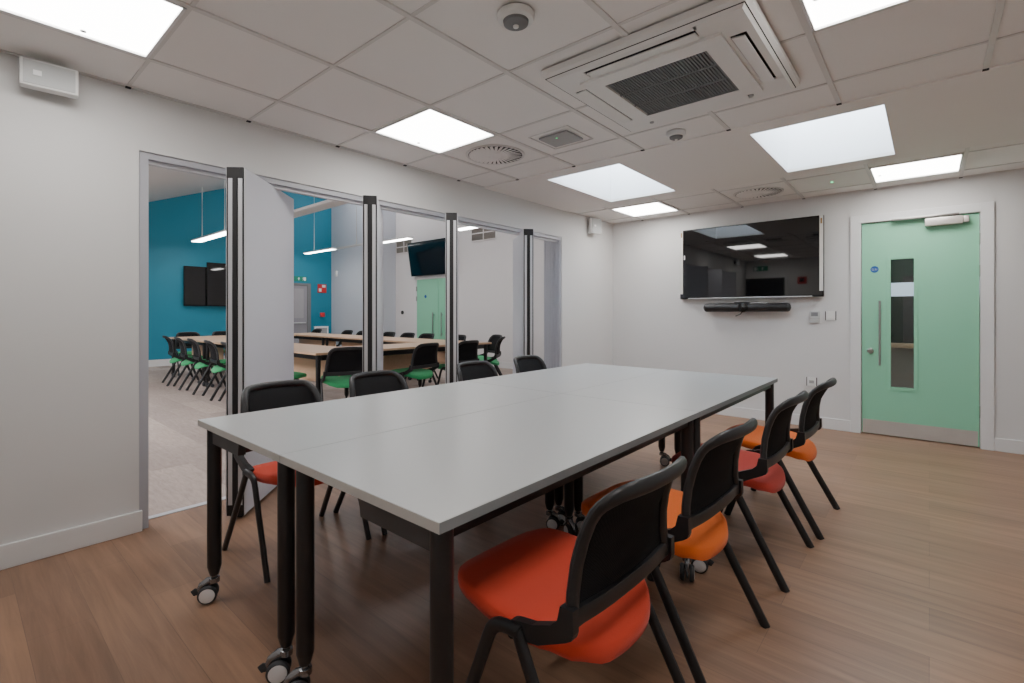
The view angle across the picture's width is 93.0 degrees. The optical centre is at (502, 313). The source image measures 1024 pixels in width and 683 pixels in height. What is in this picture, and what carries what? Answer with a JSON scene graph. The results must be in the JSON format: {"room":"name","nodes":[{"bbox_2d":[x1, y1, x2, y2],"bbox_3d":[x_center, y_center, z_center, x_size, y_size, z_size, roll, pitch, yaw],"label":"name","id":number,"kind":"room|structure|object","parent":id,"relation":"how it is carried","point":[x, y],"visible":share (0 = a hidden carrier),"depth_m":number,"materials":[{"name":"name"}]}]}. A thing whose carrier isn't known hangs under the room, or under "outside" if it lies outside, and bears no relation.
{"room":"meeting room","nodes":[
{"label":"meeting room","id":0,"kind":"room"},
{"bbox_2d":[149,166,225,201],"bbox_3d":[-3.859,-2.923,7.907,9.570,2.967,9.000,0,0,41],"label":"ceiling","id":1,"kind":"structure","parent":0,"point":[163,183],"depth_m":9.31,"materials":[{"name":"white paint"}]},
{"bbox_2d":[191,180,225,241],"bbox_3d":[-6.047,-2.148,10.091,2.000,1.147,0.200,0,0,41],"label":"pendant light","id":2,"kind":"object","parent":1,"relation":"hanging from","point":[221,233],"visible":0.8,"depth_m":9.96,"materials":[{"name":"white plastic"}]},
{"bbox_2d":[191,232,225,241],"bbox_3d":[-6.047,-1.577,10.091,1.960,0.007,0.176,0,0,41],"label":"diffuser","id":3,"kind":"object","parent":2,"relation":"attached to","point":[217,234],"depth_m":10.09,"materials":[{"name":"white plastic"}]},
{"bbox_2d":[303,231,335,253],"bbox_3d":[-4.694,-2.667,12.430,1.450,2.186,0.140,0,0,41],"label":"pendant light","id":4,"kind":"object","parent":1,"relation":"hanging from","point":[331,248],"visible":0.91,"depth_m":12.42,"materials":[{"name":"white"}]},
{"bbox_2d":[304,249,335,253],"bbox_3d":[-4.694,-1.577,12.430,1.410,0.007,0.116,0,0,41],"label":"diffuser","id":5,"kind":"object","parent":4,"relation":"attached to","point":[321,250],"depth_m":12.38,"materials":[{"name":"white plastic"}]},
{"bbox_2d":[294,200,346,217],"bbox_3d":[-3.564,-2.159,7.994,3.900,1.171,0.240,0,0,41],"label":"pendant light","id":6,"kind":"object","parent":1,"relation":"hanging from","point":[326,204],"visible":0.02,"depth_m":7.26,"materials":[{"name":"white plastic"}]},
{"bbox_2d":[336,205,361,248],"bbox_3d":[-3.553,-2.677,11.495,1.400,2.206,0.070,0,0,41],"label":"pendant light","id":7,"kind":"object","parent":1,"relation":"hanging from","point":[356,244],"visible":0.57,"depth_m":11.38,"materials":[{"name":"white plastic"}]},
{"bbox_2d":[383,236,412,243],"bbox_3d":[-2.434,-2.696,10.647,1.300,2.245,0.160,0,0,41],"label":"pendant light","id":8,"kind":"object","parent":1,"relation":"hanging from","point":[405,237],"visible":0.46,"depth_m":10.44,"materials":[{"name":"white plastic"}]},
{"bbox_2d":[458,224,474,230],"bbox_3d":[-0.569,-2.687,8.944,0.850,2.225,0.200,0,0,41],"label":"pendant light","id":9,"kind":"object","parent":1,"relation":"hanging from","point":[460,228],"visible":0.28,"depth_m":9.02,"materials":[{"name":"white plastic"}]},
{"bbox_2d":[458,227,474,230],"bbox_3d":[-0.569,-1.577,8.944,0.810,0.007,0.176,0,0,41],"label":"diffuser","id":10,"kind":"object","parent":9,"relation":"attached to","point":[459,228],"depth_m":9.02,"materials":[{"name":"white plastic"}]},
{"bbox_2d":[149,188,330,359],"bbox_3d":[-7.462,-1.920,11.132,0.100,6.200,9.100,0,0,41],"label":"wall","id":11,"kind":"structure","parent":0,"point":[174,222],"depth_m":11.37,"materials":[{"name":"paint"}]},
{"bbox_2d":[149,356,224,366],"bbox_3d":[-7.635,1.105,10.845,0.018,0.150,8.240,0,0,41],"label":"baseboard","id":12,"kind":"structure","parent":11,"relation":"attached to","point":[162,362],"depth_m":10.83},
{"bbox_2d":[183,266,205,305],"bbox_3d":[-7.063,-0.630,11.441,0.073,0.920,0.790,0,0,41],"label":"screen","id":13,"kind":"object","parent":11,"relation":"attached to","point":[194,277],"visible":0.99,"depth_m":11.28,"materials":[{"name":"black glass"}]},
{"bbox_2d":[206,262,225,305],"bbox_3d":[-6.641,-0.685,11.876,0.133,1.030,1.100,0,0,41],"label":"screen","id":14,"kind":"object","parent":11,"relation":"attached to","point":[215,272],"visible":0.44,"depth_m":11.55,"materials":[{"name":"black glass"}]},
{"bbox_2d":[294,276,306,280],"bbox_3d":[-5.526,-0.940,13.252,0.016,0.126,0.345,0,0,41],"label":"exit sign","id":15,"kind":"object","parent":11,"relation":"attached to","point":[296,278],"visible":0.96,"depth_m":13.23,"materials":[{"name":"green plastic"}]},
{"bbox_2d":[294,283,310,342],"bbox_3d":[-5.654,0.180,13.052,0.087,2.000,1.030,0,0,41],"label":"door","id":16,"kind":"structure","parent":11,"relation":"in","point":[302,291],"depth_m":13.27,"materials":[{"name":"grey paint"}]},
{"bbox_2d":[318,284,325,292],"bbox_3d":[-5.111,-0.700,13.726,0.014,0.240,0.260,0,0,41],"label":"sign","id":17,"kind":"object","parent":11,"relation":"attached to","point":[321,287],"visible":1,"depth_m":13.72,"materials":[{"name":"red plastic"}]},
{"bbox_2d":[0,52,612,544],"bbox_3d":[-0.689,-0.063,4.182,0.110,2.486,6.680,0,0,41],"label":"wall","id":18,"kind":"structure","parent":0,"point":[69,167],"depth_m":2.50,"materials":[{"name":"paint"}]},
{"bbox_2d":[19,56,78,98],"bbox_3d":[-2.167,-1.115,2.324,0.205,0.125,0.118,0,0,-43],"label":"wall speaker","id":19,"kind":"object","parent":18,"relation":"attached to","point":[37,75],"visible":1,"depth_m":2.29,"materials":[{"name":"white plastic"}]},
{"bbox_2d":[0,510,141,569],"bbox_3d":[-2.367,1.124,2.171,0.018,0.112,1.242,0,0,41],"label":"baseboard","id":20,"kind":"structure","parent":18,"relation":"attached to","point":[20,552],"depth_m":2.40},
{"bbox_2d":[149,496,225,518],"bbox_3d":[-0.761,1.188,4.255,0.045,0.024,3.945,0,0,41],"label":"trim","id":21,"kind":"structure","parent":18,"relation":"attached to","point":[223,498],"depth_m":2.91,"materials":[{"name":"metal"}]},
{"bbox_2d":[226,167,293,516],"bbox_3d":[-1.562,0.163,3.178,0.103,2.026,0.800,0,0,-4],"label":"partition panel","id":22,"kind":"object","parent":18,"relation":"hanging from","point":[259,216],"visible":0.84,"depth_m":2.92,"materials":[{"name":"laminate"}]},
{"bbox_2d":[149,160,557,241],"bbox_3d":[-0.682,-0.840,4.196,0.040,0.020,3.960,0,0,41],"label":"trim","id":23,"kind":"structure","parent":18,"relation":"attached to","point":[151,163],"depth_m":3.50,"materials":[{"name":"metal"}]},
{"bbox_2d":[362,195,382,371],"bbox_3d":[-1.020,0.163,3.843,0.103,2.026,0.800,0,0,-11],"label":"partition panel","id":24,"kind":"object","parent":18,"relation":"hanging from","point":[372,217],"visible":0.55,"depth_m":3.46,"materials":[{"name":"grey metal"}]},
{"bbox_2d":[445,212,457,383],"bbox_3d":[-0.462,0.163,4.439,0.103,2.026,0.800,0,0,-5],"label":"partition panel","id":25,"kind":"object","parent":18,"relation":"hanging from","point":[451,219],"visible":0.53,"depth_m":4.05,"materials":[{"name":"grey metal"}]},
{"bbox_2d":[513,229,533,373],"bbox_3d":[0.208,0.163,5.217,0.103,2.026,0.800,0,0,-7],"label":"partition panel","id":26,"kind":"object","parent":18,"relation":"hanging from","point":[523,244],"visible":0.64,"depth_m":4.84,"materials":[{"name":"grey metal"}]},
{"bbox_2d":[125,68,988,220],"bbox_3d":[1.285,-1.202,2.827,4.640,0.005,5.910,0,0,41],"label":"trim","id":27,"kind":"structure","parent":18,"relation":"attached to","point":[986,69],"depth_m":3.05,"materials":[{"name":"metal"}]},
{"bbox_2d":[588,218,601,234],"bbox_3d":[1.141,-1.090,6.101,0.170,0.190,0.118,0,0,-29],"label":"wall speaker","id":28,"kind":"object","parent":18,"relation":"attached to","point":[594,224],"visible":1,"depth_m":6.05,"materials":[{"name":"white plastic"}]},
{"bbox_2d":[592,218,600,232],"bbox_3d":[1.167,-1.090,6.055,0.146,0.170,0.005,0,0,-29],"label":"grille","id":29,"kind":"object","parent":28,"relation":"attached to","point":[596,223],"depth_m":6.05,"materials":[{"name":"white plastic"}]},
{"bbox_2d":[331,203,395,346],"bbox_3d":[-3.899,-1.920,13.488,2.150,6.200,0.660,0,0,41],"label":"pier","id":30,"kind":"object","parent":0,"point":[346,288],"visible":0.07,"depth_m":13.19,"materials":[{"name":"paint"}]},
{"bbox_2d":[396,213,543,362],"bbox_3d":[-0.784,-1.920,11.262,9.770,6.200,0.100,0,0,41],"label":"wall","id":31,"kind":"structure","parent":0,"point":[485,268],"depth_m":10.95,"materials":[{"name":"white paint"}]},
{"bbox_2d":[396,239,411,253],"bbox_3d":[-2.602,-1.750,12.776,0.684,0.344,0.020,0,0,41],"label":"air vent","id":32,"kind":"object","parent":31,"relation":"in","point":[401,246],"visible":0.72,"depth_m":12.82,"materials":[{"name":"white metal"}]},
{"bbox_2d":[407,238,444,276],"bbox_3d":[-1.807,-1.353,11.904,1.456,0.840,0.248,0,0,41],"label":"screen","id":33,"kind":"object","parent":31,"relation":"attached to","point":[427,257],"visible":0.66,"depth_m":11.86,"materials":[{"name":"black glass"}]},
{"bbox_2d":[414,274,444,339],"bbox_3d":[-1.716,0.120,11.951,1.500,2.120,0.093,0,0,41],"label":"door","id":34,"kind":"structure","parent":31,"relation":"in","point":[429,291],"depth_m":12.04,"materials":[{"name":"green laminate"}]},
{"bbox_2d":[471,228,496,241],"bbox_3d":[-0.437,-1.810,10.877,0.784,0.364,0.020,0,0,41],"label":"air vent","id":35,"kind":"object","parent":31,"relation":"in","point":[477,234],"visible":0.65,"depth_m":10.90,"materials":[{"name":"grey metal"}]},
{"bbox_2d":[492,362,512,368],"bbox_3d":[0.534,1.115,10.027,5.720,0.130,0.018,0,0,41],"label":"baseboard","id":36,"kind":"structure","parent":31,"relation":"attached to","point":[508,365],"depth_m":10.44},
{"bbox_2d":[0,364,1023,682],"bbox_3d":[-1.973,1.205,6.319,14.700,0.050,9.100,0,0,41],"label":"floor","id":37,"kind":"structure","parent":0,"point":[917,575],"depth_m":2.08,"materials":[{"name":"brown wood"}]},
{"bbox_2d":[162,335,202,385],"bbox_3d":[-5.408,0.779,8.234,0.590,0.819,0.560,0,0,-42],"label":"chair","id":38,"kind":"object","parent":37,"relation":"on","point":[171,352],"visible":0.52,"depth_m":8.03,"materials":[{"name":"black plastic"}]},
{"bbox_2d":[171,332,210,375],"bbox_3d":[-6.066,0.779,9.470,0.590,0.819,0.560,0,0,41],"label":"chair","id":39,"kind":"object","parent":37,"relation":"on","point":[180,334],"visible":0.39,"depth_m":9.54,"materials":[{"name":"black plastic"}]},
{"bbox_2d":[173,337,213,389],"bbox_3d":[-4.941,0.779,7.825,0.590,0.819,0.560,0,0,-42],"label":"chair","id":40,"kind":"object","parent":37,"relation":"on","point":[183,350],"visible":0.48,"depth_m":7.61,"materials":[{"name":"black plastic"}]},
{"bbox_2d":[169,336,225,385],"bbox_3d":[-5.241,0.809,8.599,1.774,0.741,0.700,0,0,41],"label":"table","id":41,"kind":"object","parent":37,"relation":"on","point":[198,339],"visible":0.3,"depth_m":8.45,"materials":[{"name":"brown wood"}]},
{"bbox_2d":[186,338,225,394],"bbox_3d":[-4.460,0.779,7.403,0.590,0.819,0.560,0,0,-42],"label":"chair","id":42,"kind":"object","parent":37,"relation":"on","point":[196,355],"visible":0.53,"depth_m":7.20,"materials":[{"name":"black plastic"}]},
{"bbox_2d":[202,340,225,400],"bbox_3d":[-3.919,0.779,6.928,0.590,0.819,0.560,0,0,-42],"label":"chair","id":43,"kind":"object","parent":37,"relation":"on","point":[214,355],"visible":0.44,"depth_m":6.71,"materials":[{"name":"black plastic"}]},
{"bbox_2d":[212,331,225,352],"bbox_3d":[-5.651,0.779,9.944,0.590,0.819,0.560,0,0,41],"label":"chair","id":44,"kind":"object","parent":37,"relation":"on","point":[216,333],"visible":0.05,"depth_m":10.06,"materials":[{"name":"black plastic"}]},
{"bbox_2d":[218,341,225,400],"bbox_3d":[-3.438,0.779,6.506,0.590,0.819,0.560,0,0,-42],"label":"chair","id":45,"kind":"object","parent":37,"relation":"on","point":[221,342],"visible":0.02,"depth_m":6.52,"materials":[{"name":"black plastic"}]},
{"bbox_2d":[202,340,296,386],"bbox_3d":[-3.887,0.809,7.412,1.814,0.741,0.700,0,0,41],"label":"table","id":46,"kind":"object","parent":37,"relation":"on","point":[216,342],"visible":0.12,"depth_m":7.72,"materials":[{"name":"brown wood"}]},
{"bbox_2d":[222,380,371,582],"bbox_3d":[-1.021,0.779,2.462,0.590,0.819,0.548,0,0,40],"label":"chair","id":47,"kind":"object","parent":37,"relation":"on","point":[283,393],"visible":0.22,"depth_m":2.47,"materials":[{"name":"black plastic"}]},
{"bbox_2d":[294,372,306,379],"bbox_3d":[-2.690,0.779,5.811,0.560,0.819,0.590,0,0,36],"label":"chair","id":48,"kind":"object","parent":37,"relation":"on","point":[297,375],"visible":0.19,"depth_m":5.82,"materials":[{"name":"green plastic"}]},
{"bbox_2d":[294,343,336,395],"bbox_3d":[-2.511,0.809,6.206,1.834,0.741,0.700,0,0,41],"label":"table","id":49,"kind":"object","parent":37,"relation":"on","point":[310,359],"visible":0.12,"depth_m":6.03,"materials":[{"name":"brown wood"}]},
{"bbox_2d":[311,329,321,332],"bbox_3d":[-4.595,0.779,11.444,0.560,0.819,0.590,0,0,41],"label":"chair","id":50,"kind":"object","parent":37,"relation":"on","point":[314,330],"visible":0.07,"depth_m":11.67,"materials":[{"name":"black plastic"}]},
{"bbox_2d":[294,333,346,346],"bbox_3d":[-3.894,0.809,10.158,1.744,0.741,0.700,0,0,41],"label":"table","id":51,"kind":"object","parent":37,"relation":"on","point":[304,338],"visible":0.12,"depth_m":10.04,"materials":[{"name":"brown wood"}]},
{"bbox_2d":[314,326,327,332],"bbox_3d":[-5.009,0.770,13.398,0.300,0.820,0.480,0,0,41],"label":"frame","id":52,"kind":"object","parent":37,"relation":"on","point":[324,328],"visible":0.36,"depth_m":13.42,"materials":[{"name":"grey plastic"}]},
{"bbox_2d":[316,328,326,332],"bbox_3d":[-4.993,0.490,13.383,0.003,0.180,0.320,0,0,41],"label":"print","id":53,"kind":"object","parent":52,"relation":"attached to","point":[324,330],"depth_m":13.42,"materials":[{"name":"white paper"}]},
{"bbox_2d":[320,347,361,401],"bbox_3d":[-1.831,0.779,5.590,0.560,0.819,0.590,0,0,-29],"label":"chair","id":54,"kind":"object","parent":37,"relation":"on","point":[342,363],"visible":0.66,"depth_m":5.39,"materials":[{"name":"black plastic"}]},
{"bbox_2d":[336,330,352,346],"bbox_3d":[-3.579,0.779,10.554,0.560,0.819,0.590,0,0,41],"label":"chair","id":55,"kind":"object","parent":37,"relation":"on","point":[348,332],"visible":0.09,"depth_m":10.79,"materials":[{"name":"black plastic"}]},
{"bbox_2d":[322,335,406,378],"bbox_3d":[-2.559,0.809,8.988,1.794,0.741,0.700,0,0,41],"label":"table","id":56,"kind":"object","parent":37,"relation":"on","point":[347,340],"visible":0.07,"depth_m":9.12,"materials":[{"name":"brown wood"}]},
{"bbox_2d":[333,370,407,534],"bbox_3d":[-0.621,0.779,2.921,0.590,0.819,0.548,0,0,39],"label":"chair","id":57,"kind":"object","parent":37,"relation":"on","point":[380,381],"visible":0.06,"depth_m":3.06,"materials":[{"name":"black plastic"}]},
{"bbox_2d":[191,381,564,682],"bbox_3d":[-0.469,0.810,2.315,0.788,0.740,1.572,0,0,41],"label":"meeting table","id":58,"kind":"object","parent":37,"relation":"on","point":[271,433],"visible":0.71,"depth_m":1.97,"materials":[{"name":"grey laminate"}]},
{"bbox_2d":[383,332,394,336],"bbox_3d":[-2.429,0.779,9.545,0.560,0.819,0.590,0,0,41],"label":"chair","id":59,"kind":"object","parent":37,"relation":"on","point":[385,334],"visible":0.06,"depth_m":9.76,"materials":[{"name":"black plastic"}]},
{"bbox_2d":[344,342,444,397],"bbox_3d":[-1.419,0.809,6.618,0.740,0.741,1.340,0,0,41],"label":"table","id":60,"kind":"object","parent":37,"relation":"on","point":[399,355],"visible":0.17,"depth_m":6.52,"materials":[{"name":"brown wood"}]},
{"bbox_2d":[400,332,414,337],"bbox_3d":[-1.971,0.779,9.143,0.560,0.819,0.590,0,0,41],"label":"chair","id":61,"kind":"object","parent":37,"relation":"on","point":[407,334],"visible":0.09,"depth_m":9.36,"materials":[{"name":"black plastic"}]},
{"bbox_2d":[392,343,438,388],"bbox_3d":[-1.132,0.779,6.254,0.590,0.819,0.560,0,0,35],"label":"chair","id":62,"kind":"object","parent":37,"relation":"on","point":[424,355],"visible":0.84,"depth_m":6.12,"materials":[{"name":"black plastic"}]},
{"bbox_2d":[417,333,437,380],"bbox_3d":[-1.550,0.779,8.774,0.560,0.819,0.590,0,0,41],"label":"chair","id":63,"kind":"object","parent":37,"relation":"on","point":[424,335],"visible":0.04,"depth_m":8.96,"materials":[{"name":"black plastic"}]},
{"bbox_2d":[383,338,491,379],"bbox_3d":[-1.142,0.809,7.745,1.964,0.741,0.700,0,0,41],"label":"table","id":64,"kind":"object","parent":37,"relation":"on","point":[482,345],"visible":0.19,"depth_m":7.60,"materials":[{"name":"brown wood"}]},
{"bbox_2d":[428,335,465,382],"bbox_3d":[-0.925,0.779,8.227,0.560,0.819,0.590,0,0,41],"label":"chair","id":65,"kind":"object","parent":37,"relation":"on","point":[460,337],"visible":0.09,"depth_m":8.33,"materials":[{"name":"black plastic"}]},
{"bbox_2d":[437,340,478,384],"bbox_3d":[-0.643,0.779,6.842,0.590,0.819,0.560,0,0,41],"label":"chair","id":66,"kind":"object","parent":37,"relation":"on","point":[467,350],"visible":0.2,"depth_m":6.70,"materials":[{"name":"black plastic"}]},
{"bbox_2d":[456,360,497,381],"bbox_3d":[-0.039,0.779,3.573,0.590,0.819,0.548,0,0,40],"label":"chair","id":67,"kind":"object","parent":37,"relation":"on","point":[468,370],"visible":0.07,"depth_m":3.75,"materials":[{"name":"black plastic"}]},
{"bbox_2d":[280,394,699,682],"bbox_3d":[0.085,0.810,1.828,0.750,0.740,1.568,0,0,41],"label":"meeting table","id":68,"kind":"object","parent":37,"relation":"on","point":[429,484],"visible":0.86,"depth_m":1.47,"materials":[{"name":"grey laminate"}]},
{"bbox_2d":[478,334,502,374],"bbox_3d":[-0.318,0.779,8.336,0.590,0.819,0.560,0,0,-29],"label":"chair","id":69,"kind":"object","parent":37,"relation":"on","point":[494,338],"visible":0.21,"depth_m":8.50,"materials":[{"name":"black plastic"}]},
{"bbox_2d":[478,336,504,375],"bbox_3d":[-0.258,0.779,7.801,0.590,0.819,0.560,0,0,7],"label":"chair","id":70,"kind":"object","parent":37,"relation":"on","point":[492,360],"visible":0.5,"depth_m":7.68,"materials":[{"name":"black plastic"}]},
{"bbox_2d":[513,355,546,372],"bbox_3d":[0.396,0.779,4.084,0.590,0.819,0.548,0,0,40],"label":"chair","id":71,"kind":"object","parent":37,"relation":"on","point":[524,363],"visible":0.09,"depth_m":4.26,"materials":[{"name":"black plastic"}]},
{"bbox_2d":[467,363,671,525],"bbox_3d":[0.529,0.810,3.452,0.788,0.740,1.519,0,0,41],"label":"meeting table","id":72,"kind":"object","parent":37,"relation":"on","point":[570,378],"visible":0.36,"depth_m":3.33,"materials":[{"name":"grey laminate"}]},
{"bbox_2d":[458,456,686,682],"bbox_3d":[0.183,0.779,1.351,0.590,0.819,0.548,0,0,44],"label":"chair","id":73,"kind":"object","parent":37,"relation":"on","point":[584,597],"visible":1,"depth_m":1.21,"materials":[{"name":"plastic"}]},
{"bbox_2d":[562,370,777,573],"bbox_3d":[1.106,0.810,2.966,0.784,0.740,1.488,0,0,41],"label":"meeting table","id":74,"kind":"object","parent":37,"relation":"on","point":[709,394],"visible":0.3,"depth_m":2.77,"materials":[{"name":"grey laminate"}]},
{"bbox_2d":[581,418,769,682],"bbox_3d":[0.614,0.779,1.825,0.590,0.819,0.548,0,0,44],"label":"chair","id":75,"kind":"object","parent":37,"relation":"on","point":[695,519],"visible":0.55,"depth_m":1.63,"materials":[{"name":"black plastic"}]},
{"bbox_2d":[672,390,813,592],"bbox_3d":[1.177,0.779,2.433,0.590,0.819,0.548,0,0,42],"label":"chair","id":76,"kind":"object","parent":37,"relation":"on","point":[759,469],"visible":0.55,"depth_m":2.21,"materials":[{"name":"black plastic"}]},
{"bbox_2d":[724,377,839,539],"bbox_3d":[1.639,0.779,2.911,0.590,0.819,0.548,0,0,42],"label":"chair","id":77,"kind":"object","parent":37,"relation":"on","point":[810,422],"visible":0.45,"depth_m":2.71,"materials":[{"name":"black plastic"}]},
{"bbox_2d":[0,0,1023,223],"bbox_3d":[1.165,-1.214,2.557,4.820,0.025,6.480,0,0,41],"label":"ceiling","id":78,"kind":"structure","parent":0,"point":[412,60],"depth_m":2.56,"materials":[{"name":"tile"}]},
{"bbox_2d":[0,0,186,58],"bbox_3d":[-1.655,-1.220,1.890,0.574,0.033,0.582,0,0,41],"label":"recessed light","id":79,"kind":"object","parent":78,"relation":"in","point":[137,27],"visible":0.94,"depth_m":2.00,"materials":[{"name":"white plastic"}]},
{"bbox_2d":[373,108,495,153],"bbox_3d":[-0.455,-1.220,3.258,0.574,0.033,0.582,0,0,41],"label":"recessed light","id":80,"kind":"object","parent":78,"relation":"in","point":[429,129],"visible":0.79,"depth_m":3.25,"materials":[{"name":"white plastic"}]},
{"bbox_2d":[466,145,524,164],"bbox_3d":[-0.059,-1.204,3.709,0.450,0.013,0.450,0,0,41],"label":"ceiling vent","id":81,"kind":"object","parent":78,"relation":"in","point":[484,154],"visible":1,"depth_m":3.67,"materials":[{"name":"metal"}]},
{"bbox_2d":[0,0,1023,223],"bbox_3d":[1.165,-1.208,2.557,4.820,0.009,6.480,0,0,41],"label":"ceiling grid","id":82,"kind":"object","parent":78,"relation":"attached to","point":[1000,4],"depth_m":2.50,"materials":[{"name":"white metal"}]},
{"bbox_2d":[497,3,533,30],"bbox_3d":[0.052,-1.179,1.963,0.150,0.053,0.150,0,0,41],"label":"smoke detector","id":83,"kind":"object","parent":78,"relation":"attached to","point":[512,16],"visible":1,"depth_m":1.93,"materials":[{"name":"white plastic"}]},
{"bbox_2d":[528,125,592,149],"bbox_3d":[0.399,-1.199,3.344,0.320,0.018,0.320,0,0,41],"label":"air vent","id":84,"kind":"object","parent":78,"relation":"in","point":[565,137],"visible":1,"depth_m":3.32,"materials":[{"name":"grey plastic"}]},
{"bbox_2d":[553,164,670,199],"bbox_3d":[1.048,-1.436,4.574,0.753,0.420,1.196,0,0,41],"label":"ceiling light panel","id":85,"kind":"object","parent":78,"relation":"attached to","point":[616,181],"depth_m":5.06,"materials":[{"name":"white plastic"}]},
{"bbox_2d":[611,202,678,216],"bbox_3d":[1.655,-1.220,5.664,0.574,0.033,0.592,0,0,41],"label":"recessed light","id":86,"kind":"object","parent":78,"relation":"in","point":[655,207],"visible":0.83,"depth_m":5.67,"materials":[{"name":"white plastic"}]},
{"bbox_2d":[541,0,799,131],"bbox_3d":[0.859,-1.171,2.459,0.950,0.065,0.950,0,0,41],"label":"air conditioner","id":87,"kind":"object","parent":78,"relation":"attached to","point":[715,54],"visible":1,"depth_m":2.29,"materials":[{"name":"grey plastic"}]},
{"bbox_2d":[607,51,738,114],"bbox_3d":[0.859,-1.147,2.459,0.494,0.011,0.504,0,0,41],"label":"grille","id":88,"kind":"object","parent":87,"relation":"attached to","point":[697,77],"depth_m":2.44,"materials":[{"name":"grey metal"}]},
{"bbox_2d":[666,129,685,140],"bbox_3d":[1.155,-1.179,3.243,0.124,0.053,0.124,0,0,41],"label":"smoke detector","id":89,"kind":"object","parent":78,"relation":"attached to","point":[677,134],"visible":1,"depth_m":3.21,"materials":[{"name":"white plastic"}]},
{"bbox_2d":[733,187,783,198],"bbox_3d":[2.558,-1.204,4.873,0.450,0.013,0.450,0,0,41],"label":"ceiling vent","id":90,"kind":"object","parent":78,"relation":"in","point":[760,192],"visible":1,"depth_m":4.83,"materials":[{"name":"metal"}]},
{"bbox_2d":[753,105,893,168],"bbox_3d":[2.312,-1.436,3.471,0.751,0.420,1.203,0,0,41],"label":"ceiling light panel","id":91,"kind":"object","parent":78,"relation":"attached to","point":[864,132],"depth_m":3.89,"materials":[{"name":"white plastic"}]},
{"bbox_2d":[799,0,910,32],"bbox_3d":[1.350,-1.220,1.676,0.574,0.033,0.582,0,0,41],"label":"recessed light","id":92,"kind":"object","parent":78,"relation":"in","point":[819,14],"visible":1,"depth_m":1.94,"materials":[{"name":"white plastic"}]},
{"bbox_2d":[869,154,963,182],"bbox_3d":[3.460,-1.220,4.082,0.574,0.033,0.592,0,0,41],"label":"recessed light","id":93,"kind":"object","parent":78,"relation":"in","point":[947,164],"visible":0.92,"depth_m":4.07,"materials":[{"name":"white plastic"}]},
{"bbox_2d":[613,169,1023,440],"bbox_3d":[3.378,-0.063,5.005,4.920,2.486,0.120,0,0,41],"label":"wall","id":94,"kind":"structure","parent":0,"point":[654,328],"depth_m":5.17,"materials":[{"name":"paint"}]},
{"bbox_2d":[703,302,790,315],"bbox_3d":[2.703,-0.045,5.418,0.900,0.160,0.149,0,0,41],"label":"bar","id":95,"kind":"object","parent":94,"relation":"attached to","point":[741,307],"visible":1,"depth_m":5.36,"materials":[{"name":"black plastic"}]},
{"bbox_2d":[680,215,823,298],"bbox_3d":[2.725,-0.585,5.443,1.470,0.830,0.082,0,0,41],"label":"wall screen","id":96,"kind":"object","parent":94,"relation":"attached to","point":[784,257],"visible":1,"depth_m":5.36,"materials":[{"name":"glass"}]},
{"bbox_2d":[716,406,849,431],"bbox_3d":[2.478,1.124,5.702,2.612,0.112,0.018,0,0,41],"label":"baseboard","id":97,"kind":"structure","parent":94,"relation":"attached to","point":[827,423],"depth_m":5.34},
{"bbox_2d":[806,377,816,385],"bbox_3d":[3.214,0.712,5.060,0.096,0.092,0.014,0,0,41],"label":"power socket","id":98,"kind":"object","parent":94,"relation":"attached to","point":[810,381],"visible":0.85,"depth_m":5.06,"materials":[{"name":"white plastic"}]},
{"bbox_2d":[809,311,819,322],"bbox_3d":[3.231,0.040,5.039,0.090,0.120,0.022,0,0,41],"label":"thermostat","id":99,"kind":"object","parent":94,"relation":"attached to","point":[814,316],"visible":1,"depth_m":5.03,"materials":[{"name":"grey plastic"}]},
{"bbox_2d":[825,311,835,319],"bbox_3d":[3.337,0.025,4.950,0.096,0.092,0.016,0,0,41],"label":"light switch","id":100,"kind":"object","parent":94,"relation":"attached to","point":[829,315],"visible":1,"depth_m":4.94,"materials":[{"name":"white plastic"}]},
{"bbox_2d":[850,201,993,450],"bbox_3d":[3.867,0.110,4.539,1.010,2.140,0.175,0,0,41],"label":"door","id":101,"kind":"structure","parent":94,"relation":"in","point":[951,399],"depth_m":4.46,"materials":[{"name":"green laminate"}]},
{"bbox_2d":[994,438,1023,454],"bbox_3d":[4.663,1.124,3.786,1.180,0.112,0.018,0,0,41],"label":"baseboard","id":102,"kind":"structure","parent":94,"relation":"attached to","point":[1002,445],"depth_m":4.11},
{"bbox_2d":[891,348,913,387],"bbox_3d":[4.912,-0.120,5.601,3.200,2.600,0.100,0,0,41],"label":"wall","id":103,"kind":"structure","parent":0,"point":[902,359],"depth_m":5.72,"materials":[{"name":"paint"}]},
{"bbox_2d":[891,259,913,347],"bbox_3d":[4.683,-0.335,5.643,1.900,1.470,0.140,0,0,41],"label":"window","id":104,"kind":"structure","parent":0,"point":[902,270],"depth_m":5.70,"materials":[{"name":"clear glass"}]},
{"bbox_2d":[891,282,913,295],"bbox_3d":[4.712,-0.280,5.676,1.800,0.160,0.009,0,0,41],"label":"blind","id":105,"kind":"object","parent":104,"relation":"attached to","point":[897,288],"depth_m":5.70,"materials":[{"name":"white paper"}]},
{"bbox_3d":[-0.311,-1.920,4.795,0.130,6.200,9.000,0,0,41],"label":"wall","id":106,"kind":"structure","parent":0,"visible":0},
{"bbox_2d":[139,151,560,528],"bbox_3d":[-0.737,0.147,4.234,0.228,2.065,4.035,0,0,41],"label":"trim","id":107,"kind":"structure","parent":106,"relation":"attached to","point":[144,157],"depth_m":2.67,"materials":[{"name":"grey metal"}]},
{"bbox_2d":[544,242,555,368],"bbox_3d":[0.558,0.165,5.738,0.172,2.030,0.006,0,0,41],"label":"trim","id":108,"kind":"structure","parent":106,"relation":"attached to","point":[544,242],"depth_m":5.71,"materials":[{"name":"grey metal"}]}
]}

